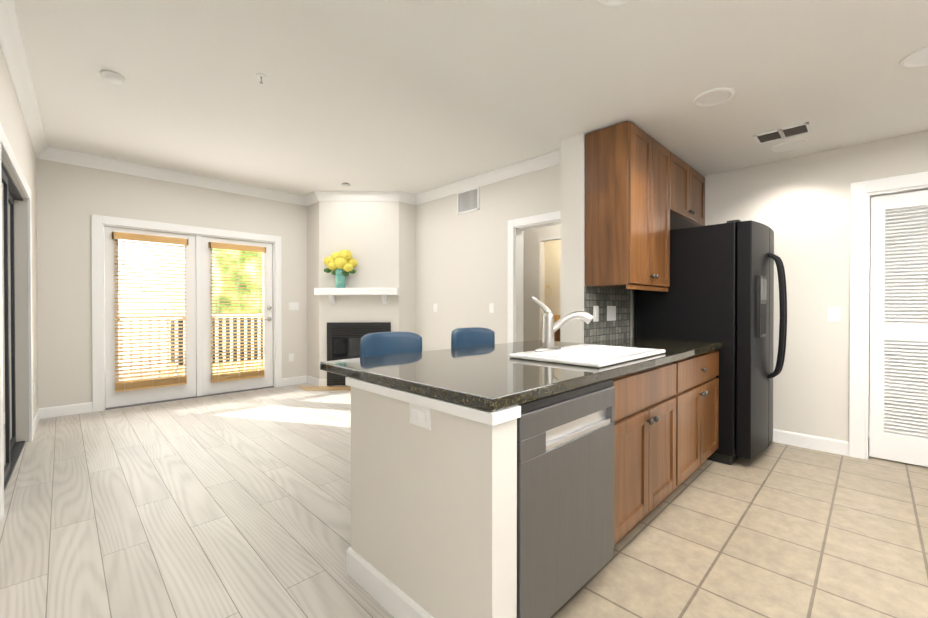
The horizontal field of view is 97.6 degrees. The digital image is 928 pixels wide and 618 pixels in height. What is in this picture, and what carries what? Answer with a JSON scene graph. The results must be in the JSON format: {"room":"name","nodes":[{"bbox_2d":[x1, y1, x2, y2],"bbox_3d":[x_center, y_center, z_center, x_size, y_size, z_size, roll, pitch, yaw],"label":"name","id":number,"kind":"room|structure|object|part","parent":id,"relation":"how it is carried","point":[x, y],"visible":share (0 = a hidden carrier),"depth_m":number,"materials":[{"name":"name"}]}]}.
{"room":"kitchen","nodes":[
{"label":"kitchen","id":0,"kind":"room"},
{"bbox_2d":[0,47,37,442],"bbox_3d":[-1.532,-0.241,1.019,0.150,2.775,8.700,0,1,-43],"label":"wall","id":1,"kind":"structure","parent":0,"point":[12,122],"depth_m":3.41,"materials":[{"name":"white paint"}]},
{"bbox_2d":[1,160,24,491],"bbox_3d":[-3.169,0.106,2.784,0.090,2.056,1.662,0,1,-43],"label":"sliding glass door","id":2,"kind":"structure","parent":1,"relation":"in","point":[13,448],"depth_m":2.81,"materials":[{"name":"black metal"}]},
{"bbox_2d":[0,123,32,521],"bbox_3d":[-3.114,0.058,2.835,0.020,2.150,1.850,0,1,-43],"label":"trim","id":3,"kind":"structure","parent":1,"relation":"attached to","point":[8,152],"depth_m":2.67,"materials":[{"name":"white paint"}]},
{"bbox_2d":[0,0,51,159],"bbox_3d":[-2.828,-1.581,2.563,0.203,0.118,4.362,0,1,-45],"label":"crown molding","id":4,"kind":"structure","parent":1,"relation":"attached to","point":[12,46],"depth_m":2.73,"materials":[{"name":"white wood"}]},
{"bbox_2d":[33,402,92,435],"bbox_3d":[-3.905,1.071,3.972,0.434,0.108,0.870,0,1,-45],"label":"baseboard","id":5,"kind":"structure","parent":1,"relation":"attached to","point":[58,411],"depth_m":4.25,"materials":[{"name":"white wood"}]},
{"bbox_2d":[36,158,306,407],"bbox_3d":[-3.005,-0.274,5.572,4.230,2.775,0.150,0,1,-45],"label":"wall","id":6,"kind":"structure","parent":0,"point":[70,199],"depth_m":4.41,"materials":[{"name":"white paint"}]},
{"bbox_2d":[112,232,187,391],"bbox_3d":[-3.671,0.034,4.783,0.710,1.790,0.088,0,1,-45],"label":"window blind","id":7,"kind":"object","parent":6,"relation":"attached to","point":[129,385],"visible":1,"depth_m":4.77,"materials":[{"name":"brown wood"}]},
{"bbox_2d":[104,226,195,407],"bbox_3d":[-3.710,0.091,4.844,0.860,2.025,0.045,0,1,-45],"label":"french door","id":8,"kind":"structure","parent":6,"relation":"in","point":[113,398],"depth_m":4.77,"materials":[{"name":"white"}]},
{"bbox_2d":[49,147,307,205],"bbox_3d":[-3.293,-1.599,5.113,2.712,0.118,0.084,0,1,-45],"label":"crown molding","id":9,"kind":"structure","parent":6,"relation":"attached to","point":[58,155],"depth_m":4.85,"materials":[{"name":"white wood"}]},
{"bbox_2d":[91,214,281,411],"bbox_3d":[-3.389,0.042,5.180,2.010,2.150,0.170,0,1,-45],"label":"door frame","id":10,"kind":"structure","parent":6,"relation":"attached to","point":[97,221],"depth_m":4.95,"materials":[{"name":"white wood"}]},
{"bbox_2d":[105,386,273,409],"bbox_3d":[-3.396,1.110,5.195,1.800,0.015,0.150,0,1,-45],"label":"trim","id":11,"kind":"structure","parent":6,"relation":"attached to","point":[185,398],"depth_m":5.01,"materials":[{"name":"silver metal"}]},
{"bbox_2d":[208,242,265,382],"bbox_3d":[-3.014,0.045,5.434,0.680,1.800,0.088,0,1,-45],"label":"window blind","id":12,"kind":"object","parent":6,"relation":"attached to","point":[257,372],"visible":1,"depth_m":5.42,"materials":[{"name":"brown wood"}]},
{"bbox_2d":[202,237,272,394],"bbox_3d":[-3.031,0.087,5.480,0.860,2.025,0.098,0,1,-45],"label":"french door","id":13,"kind":"structure","parent":6,"relation":"in","point":[208,387],"depth_m":5.43,"materials":[{"name":"white"}]},
{"bbox_3d":[-2.755,0.063,5.721,0.099,0.220,0.053,0,1,-45],"label":"french door handle","id":14,"kind":"part","parent":13,"relation":"part of","materials":[{"name":"silver metal"}]},
{"bbox_2d":[289,353,293,361],"bbox_3d":[-2.527,0.711,5.941,0.076,0.115,0.008,0,1,-45],"label":"electrical outlet plate","id":15,"kind":"object","parent":6,"relation":"attached to","point":[291,356],"depth_m":5.94,"materials":[{"name":"white plastic"}]},
{"bbox_2d":[282,376,305,385],"bbox_3d":[-2.496,1.057,5.970,0.360,0.108,0.014,0,1,-45],"label":"baseboard","id":16,"kind":"structure","parent":6,"relation":"attached to","point":[302,380],"depth_m":5.96,"materials":[{"name":"white"}]},
{"bbox_2d":[289,302,298,309],"bbox_3d":[-2.497,-0.039,5.964,0.146,0.115,0.009,0,1,-45],"label":"switch plate","id":17,"kind":"object","parent":6,"relation":"attached to","point":[292,305],"depth_m":5.96,"materials":[{"name":"white plastic"}]},
{"bbox_2d":[0,383,393,617],"bbox_3d":[-0.157,1.167,2.387,4.680,0.060,8.700,0,1,-45],"label":"floor","id":18,"kind":"structure","parent":0,"point":[233,505],"depth_m":2.26,"materials":[{"name":"grey wood"}]},
{"bbox_2d":[298,386,350,390],"bbox_3d":[-1.502,1.110,5.688,1.750,0.006,0.298,0,0,0],"label":"hearth","id":19,"kind":"object","parent":18,"relation":"on","point":[326,388],"visible":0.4,"depth_m":5.66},
{"bbox_2d":[360,331,421,357],"bbox_3d":[-0.355,0.640,2.356,0.479,0.997,0.479,0,1,-45],"label":"bar stool","id":20,"kind":"object","parent":18,"relation":"on","point":[381,343],"visible":0.27,"depth_m":2.49,"materials":[{"name":"blue leather"}]},
{"bbox_2d":[451,327,494,348],"bbox_3d":[0.143,0.637,2.848,0.479,0.997,0.479,0,1,-45],"label":"bar stool","id":21,"kind":"object","parent":18,"relation":"on","point":[469,337],"visible":0.15,"depth_m":3.00,"materials":[{"name":"blue leather"}]},
{"bbox_2d":[14,0,560,195],"bbox_3d":[-0.760,-1.715,4.717,7.130,0.120,4.510,0,1,-45],"label":"ceiling","id":22,"kind":"structure","parent":0,"point":[328,104],"depth_m":3.22,"materials":[{"name":"white paint"}]},
{"bbox_2d":[100,70,124,84],"bbox_3d":[-2.474,-1.622,2.858,0.136,0.038,0.136,0,1,-45],"label":"smoke detector","id":23,"kind":"object","parent":22,"relation":"attached to","point":[111,77],"visible":1,"depth_m":2.83,"materials":[{"name":"white plastic"}]},
{"bbox_2d":[256,73,265,83],"bbox_3d":[-1.429,-1.616,2.861,0.068,0.050,0.068,0,1,-45],"label":"sprinkler","id":24,"kind":"object","parent":22,"relation":"attached to","point":[260,76],"visible":1,"depth_m":2.85,"materials":[{"name":"white metal"}]},
{"bbox_2d":[341,183,350,186],"bbox_3d":[-1.563,-1.645,5.378,0.120,0.028,0.120,0,1,-45],"label":"sensor","id":25,"kind":"object","parent":22,"relation":"attached to","point":[346,185],"visible":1,"depth_m":5.36,"materials":[{"name":"white plastic"}]},
{"bbox_2d":[307,201,415,378],"bbox_3d":[-1.535,-0.278,6.078,1.130,2.775,1.200,0,1,-45],"label":"wall","id":26,"kind":"structure","parent":0,"point":[377,239],"depth_m":5.82,"materials":[{"name":"white paint"}]},
{"bbox_2d":[304,191,319,204],"bbox_3d":[-2.196,-1.605,5.872,0.084,0.118,0.343,0,1,-45],"label":"crown molding","id":27,"kind":"structure","parent":26,"relation":"attached to","point":[313,197],"depth_m":5.86,"materials":[{"name":"white wood"}]},
{"bbox_2d":[306,376,319,385],"bbox_3d":[-2.218,1.057,5.963,0.014,0.108,0.416,0,1,-45],"label":"baseboard","id":28,"kind":"structure","parent":26,"relation":"attached to","point":[311,380],"depth_m":5.95,"materials":[{"name":"white wood"}]},
{"bbox_2d":[320,379,346,385],"bbox_3d":[-1.397,1.057,5.926,1.080,0.108,0.804,0,1,-45],"label":"baseboard","id":29,"kind":"structure","parent":26,"relation":"attached to","point":[323,382],"depth_m":5.81,"materials":[{"name":"white wood"}]},
{"bbox_2d":[314,288,398,303],"bbox_3d":[-1.500,-0.185,5.723,1.150,0.215,0.198,0,0,-1],"label":"mantel shelf","id":30,"kind":"object","parent":26,"relation":"attached to","point":[331,293],"visible":1,"depth_m":5.62,"materials":[{"name":"white wood"}]},
{"bbox_2d":[324,250,357,287],"bbox_3d":[-1.735,-0.563,5.702,0.406,0.538,0.378,0,1,-45],"label":"vase","id":31,"kind":"object","parent":30,"relation":"on","point":[342,264],"visible":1,"depth_m":5.63,"materials":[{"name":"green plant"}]},
{"bbox_2d":[327,322,390,385],"bbox_3d":[-1.501,0.642,5.802,0.900,0.900,0.049,0,0,-1],"label":"fireplace insert","id":32,"kind":"object","parent":26,"relation":"in","point":[343,340],"visible":0.5,"depth_m":5.78,"materials":[{"name":"black metal"}]},
{"bbox_2d":[320,191,415,203],"bbox_3d":[-1.388,-1.605,5.867,1.020,0.118,0.874,0,1,-45],"label":"crown molding","id":33,"kind":"structure","parent":26,"relation":"attached to","point":[400,196],"depth_m":5.77,"materials":[{"name":"white wood"}]},
{"bbox_2d":[367,391,516,617],"bbox_3d":[-0.109,0.721,1.452,0.115,0.845,0.660,0,1,-45],"label":"wall","id":34,"kind":"structure","parent":0,"point":[434,521],"depth_m":1.32,"materials":[{"name":"white paint"}]},
{"bbox_2d":[347,547,433,617],"bbox_3d":[-0.198,1.089,1.452,0.014,0.108,0.810,0,1,-45],"label":"baseboard","id":35,"kind":"structure","parent":34,"relation":"attached to","point":[389,596],"depth_m":1.56,"materials":[{"name":"white wood"}]},
{"bbox_2d":[409,403,430,429],"bbox_3d":[-0.154,0.369,1.406,0.008,0.076,0.115,0,1,-45],"label":"electrical outlet plate","id":36,"kind":"object","parent":34,"relation":"attached to","point":[420,416],"depth_m":1.40,"materials":[{"name":"white plastic"}]},
{"bbox_2d":[346,377,500,425],"bbox_3d":[-0.198,0.312,1.445,0.016,0.034,0.810,0,1,-45],"label":"trim","id":37,"kind":"structure","parent":34,"relation":"on","point":[491,418],"depth_m":1.34,"materials":[{"name":"white"}]},
{"bbox_2d":[416,164,560,350],"bbox_3d":[-0.022,-0.273,5.459,0.150,2.775,4.510,0,1,-45],"label":"wall","id":38,"kind":"structure","parent":0,"point":[461,270],"depth_m":5.23,"materials":[{"name":"white paint"}]},
{"bbox_2d":[457,187,479,214],"bbox_3d":[0.051,-1.402,5.263,0.010,0.295,0.400,0,1,-45],"label":"air vent","id":39,"kind":"object","parent":38,"relation":"in","point":[468,200],"visible":1,"depth_m":5.26,"materials":[{"name":"white metal"}]},
{"bbox_2d":[414,149,560,204],"bbox_3d":[0.368,-1.597,4.885,0.092,0.118,3.160,0,1,-45],"label":"crown molding","id":40,"kind":"structure","parent":38,"relation":"attached to","point":[553,158],"depth_m":4.88,"materials":[{"name":"white wood"}]},
{"bbox_2d":[489,303,493,312],"bbox_3d":[0.340,-0.012,4.981,0.009,0.115,0.076,0,1,-45],"label":"switch plate","id":41,"kind":"object","parent":38,"relation":"attached to","point":[491,305],"depth_m":4.98,"materials":[{"name":"white plastic"}]},
{"bbox_2d":[508,210,560,342],"bbox_3d":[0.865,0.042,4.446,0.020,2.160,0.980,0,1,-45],"label":"door frame","id":42,"kind":"structure","parent":38,"relation":"attached to","point":[536,219],"depth_m":4.73,"materials":[{"name":"white wood"}]},
{"bbox_2d":[351,133,635,560],"bbox_3d":[0.808,-0.255,2.973,3.570,2.775,0.190,0,1,-45],"label":"wall","id":43,"kind":"structure","parent":0,"point":[572,265],"depth_m":2.91,"materials":[{"name":"white paint"}]},
{"bbox_2d":[584,286,630,342],"bbox_3d":[1.125,0.039,3.147,0.758,0.403,0.011,0,1,-45],"label":"backsplash","id":44,"kind":"structure","parent":43,"relation":"attached to","point":[602,328],"depth_m":3.10,"materials":[{"name":"grey tile"}]},
{"bbox_2d":[593,306,598,321],"bbox_3d":[0.968,0.035,2.976,0.075,0.115,0.009,0,1,-45],"label":"light switch","id":45,"kind":"object","parent":44,"relation":"attached to","point":[595,308],"depth_m":2.97,"materials":[{"name":"white plastic"}]},
{"bbox_2d":[607,306,615,320],"bbox_3d":[1.146,0.034,3.153,0.145,0.115,0.009,0,1,-45],"label":"light switch","id":46,"kind":"object","parent":44,"relation":"attached to","point":[611,313],"depth_m":3.15,"materials":[{"name":"white plastic"}]},
{"bbox_2d":[585,121,672,289],"bbox_3d":[1.230,-0.699,3.021,0.730,1.073,0.327,0,1,-45],"label":"upper cabinet","id":47,"kind":"object","parent":43,"relation":"attached to","point":[644,193],"depth_m":2.80,"materials":[{"name":"brown wood"}]},
{"bbox_2d":[673,154,704,229],"bbox_3d":[1.821,-1.006,3.603,0.925,0.468,0.327,0,1,-45],"label":"upper cabinet","id":48,"kind":"object","parent":43,"relation":"attached to","point":[688,184],"depth_m":3.49,"materials":[{"name":"brown wood"}]},
{"bbox_2d":[523,224,560,340],"bbox_3d":[1.217,-0.275,5.736,0.100,2.775,3.160,0,1,-45],"label":"wall","id":49,"kind":"structure","parent":0,"point":[550,262],"depth_m":5.78,"materials":[{"name":"white paint"}]},
{"bbox_2d":[539,237,560,339],"bbox_3d":[1.380,0.064,5.499,0.005,2.100,0.870,0,1,-45],"label":"door frame","id":50,"kind":"structure","parent":49,"relation":"attached to","point":[539,277],"depth_m":5.80,"materials":[{"name":"white wood"}]},
{"bbox_2d":[554,328,559,341],"bbox_3d":[1.274,0.664,6.896,0.585,0.720,1.300,0,1,-45],"label":"bathroom vanity","id":51,"kind":"object","parent":49,"relation":"attached to","point":[557,332],"depth_m":6.34,"materials":[{"name":"brown wood"}]},
{"bbox_2d":[296,0,927,175],"bbox_3d":[1.626,-1.491,0.959,5.230,0.515,4.190,0,1,-45],"label":"ceiling soffit","id":52,"kind":"structure","parent":0,"point":[834,74],"depth_m":2.04,"materials":[{"name":"white paint"}]},
{"bbox_2d":[594,0,632,6],"bbox_3d":[0.596,-1.232,1.553,0.210,0.010,0.210,0,1,-45],"label":"recessed light","id":53,"kind":"object","parent":52,"relation":"attached to","point":[610,3],"visible":1,"depth_m":1.63,"materials":[{"name":"white plastic"}]},
{"bbox_2d":[693,88,734,106],"bbox_3d":[1.463,-1.238,2.383,0.210,0.010,0.210,0,1,-45],"label":"recessed light","id":54,"kind":"object","parent":52,"relation":"attached to","point":[713,97],"visible":1,"depth_m":2.38,"materials":[{"name":"white plastic"}]},
{"bbox_2d":[753,122,811,144],"bbox_3d":[2.257,-1.242,2.881,0.210,0.008,0.310,0,1,-45],"label":"air vent","id":55,"kind":"object","parent":52,"relation":"attached to","point":[786,132],"visible":0.94,"depth_m":2.87,"materials":[{"name":"white metal"}]},
{"bbox_2d":[771,140,805,151],"bbox_3d":[2.478,-1.243,3.107,0.210,0.010,0.210,0,1,-45],"label":"recessed light","id":56,"kind":"object","parent":52,"relation":"attached to","point":[788,146],"visible":1,"depth_m":3.10,"materials":[{"name":"white plastic"}]},
{"bbox_2d":[900,46,927,67],"bbox_3d":[2.274,-1.235,1.976,0.210,0.010,0.210,0,1,-45],"label":"recessed light","id":57,"kind":"object","parent":52,"relation":"attached to","point":[918,58],"visible":1,"depth_m":2.01,"materials":[{"name":"white"}]},
{"bbox_2d":[550,441,927,617],"bbox_3d":[2.240,1.172,1.587,3.500,0.060,4.190,0,1,-45],"label":"floor","id":58,"kind":"structure","parent":0,"point":[776,530],"depth_m":1.94,"materials":[{"name":"beige tile"}]},
{"bbox_2d":[517,379,614,617],"bbox_3d":[0.170,0.718,1.727,0.650,0.846,0.672,0,1,-45],"label":"dishwasher","id":59,"kind":"object","parent":58,"relation":"on","point":[565,494],"visible":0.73,"depth_m":1.44,"materials":[{"name":"silver metal"}]},
{"bbox_2d":[613,359,684,545],"bbox_3d":[0.715,0.712,2.282,0.885,0.850,0.660,0,1,-45],"label":"base cabinet","id":60,"kind":"object","parent":58,"relation":"on","point":[666,421],"depth_m":2.01,"materials":[{"name":"brown wood"}]},
{"bbox_2d":[320,338,722,411],"bbox_3d":[0.593,0.266,2.430,2.525,0.040,1.085,0,1,-45],"label":"countertop","id":61,"kind":"structure","parent":60,"relation":"on","point":[492,377],"depth_m":1.69,"materials":[{"name":"black stone"}]},
{"bbox_2d":[531,296,592,351],"bbox_3d":[0.535,0.077,2.207,0.308,0.295,0.231,0,1,-45],"label":"faucet","id":62,"kind":"object","parent":61,"relation":"on","point":[550,327],"visible":1,"depth_m":2.21,"materials":[{"name":"silver metal"}]},
{"bbox_2d":[509,344,665,367],"bbox_3d":[0.677,0.322,2.165,0.780,0.192,0.490,0,1,-45],"label":"drop-in sink","id":63,"kind":"object","parent":61,"relation":"in","point":[593,355],"visible":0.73,"depth_m":2.20,"materials":[{"name":"white ceramic"}]},
{"bbox_2d":[685,350,718,480],"bbox_3d":[1.272,0.708,2.835,0.965,0.850,0.660,0,1,-45],"label":"base cabinet","id":64,"kind":"object","parent":58,"relation":"on","point":[701,370],"depth_m":2.63,"materials":[{"name":"brown wood"}]},
{"bbox_2d":[636,219,786,464],"bbox_3d":[2.082,0.242,3.371,0.875,1.775,0.943,0,1,-45],"label":"fridge","id":65,"kind":"object","parent":58,"relation":"on","point":[721,289],"visible":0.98,"depth_m":2.97,"materials":[{"name":"black metal"}]},
{"bbox_3d":[2.128,0.216,2.986,0.395,1.673,0.130,0,1,-45],"label":"door","id":66,"kind":"part","parent":65,"relation":"part of","materials":[{"name":"black metal"}]},
{"bbox_3d":[2.159,-0.018,2.953,0.220,0.440,0.037,0,1,-45],"label":"dispenser panel","id":67,"kind":"part","parent":65,"relation":"part of","materials":[{"name":"black plastic"}]},
{"bbox_3d":[2.439,0.214,3.295,0.470,1.673,0.130,0,1,-45],"label":"door","id":68,"kind":"part","parent":65,"relation":"part of","materials":[{"name":"black metal"}]},
{"bbox_3d":[2.348,0.052,3.048,0.113,0.948,0.112,0,1,-45],"label":"handle","id":69,"kind":"part","parent":65,"relation":"part of","materials":[{"name":"black"}]},
{"bbox_2d":[703,131,927,441],"bbox_3d":[3.497,-0.056,2.689,0.150,2.380,4.000,0,1,-45],"label":"wall","id":70,"kind":"structure","parent":0,"point":[800,206],"depth_m":3.27,"materials":[{"name":"white paint"}]},
{"bbox_2d":[773,429,848,455],"bbox_3d":[2.795,1.076,3.290,0.014,0.108,0.470,0,1,-45],"label":"baseboard","id":71,"kind":"structure","parent":70,"relation":"attached to","point":[834,446],"depth_m":3.27,"materials":[{"name":"white wood"}]},
{"bbox_2d":[827,307,840,321],"bbox_3d":[2.898,0.041,3.180,0.010,0.115,0.076,0,1,-45],"label":"switch plate","id":72,"kind":"object","parent":70,"relation":"attached to","point":[834,314],"depth_m":3.18,"materials":[{"name":"white plastic"}]},
{"bbox_2d":[849,172,927,458],"bbox_3d":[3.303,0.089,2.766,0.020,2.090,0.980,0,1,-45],"label":"door frame","id":73,"kind":"structure","parent":70,"relation":"attached to","point":[858,297],"depth_m":3.07,"materials":[{"name":"white"}]},
{"bbox_2d":[869,189,927,466],"bbox_3d":[3.344,0.138,2.806,0.087,1.968,0.760,0,1,-45],"label":"louvered door","id":74,"kind":"structure","parent":70,"relation":"in","point":[898,421],"depth_m":2.98,"materials":[{"name":"white"}]},
{"bbox_2d":[868,199,870,436],"bbox_3d":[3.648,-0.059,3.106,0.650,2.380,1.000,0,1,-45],"label":"door frame","id":75,"kind":"structure","parent":0,"point":[869,309],"depth_m":3.58,"materials":[{"name":"white"}]},
{"label":"outside","id":76,"kind":"structure","parent":0,"visible":0},
{"bbox_2d":[104,239,262,380],"bbox_3d":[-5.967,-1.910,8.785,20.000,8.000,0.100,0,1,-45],"label":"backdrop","id":77,"kind":"structure","parent":76,"point":[257,258],"depth_m":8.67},
{"bbox_3d":[-3.632,1.157,5.739,8.000,0.070,0.945,0,1,-45],"label":"deck","id":78,"kind":"object","parent":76,"visible":0},
{"bbox_2d":[119,314,262,380],"bbox_3d":[-3.859,0.591,5.964,7.900,1.060,0.100,0,1,-45],"label":"railing","id":79,"kind":"object","parent":78,"relation":"on","point":[149,333],"depth_m":5.68,"materials":[{"name":"white"}]},
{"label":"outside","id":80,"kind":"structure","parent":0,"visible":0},
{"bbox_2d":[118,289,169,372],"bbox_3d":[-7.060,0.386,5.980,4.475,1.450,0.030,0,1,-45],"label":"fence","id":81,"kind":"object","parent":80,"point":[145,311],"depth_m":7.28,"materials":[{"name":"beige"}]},
{"bbox_2d":[170,314,262,364],"bbox_3d":[-4.872,0.593,8.479,2.100,1.000,0.700,0,1,-45],"label":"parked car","id":82,"kind":"object","parent":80,"point":[227,321],"depth_m":8.14,"materials":[{"name":"grey"}]}
]}

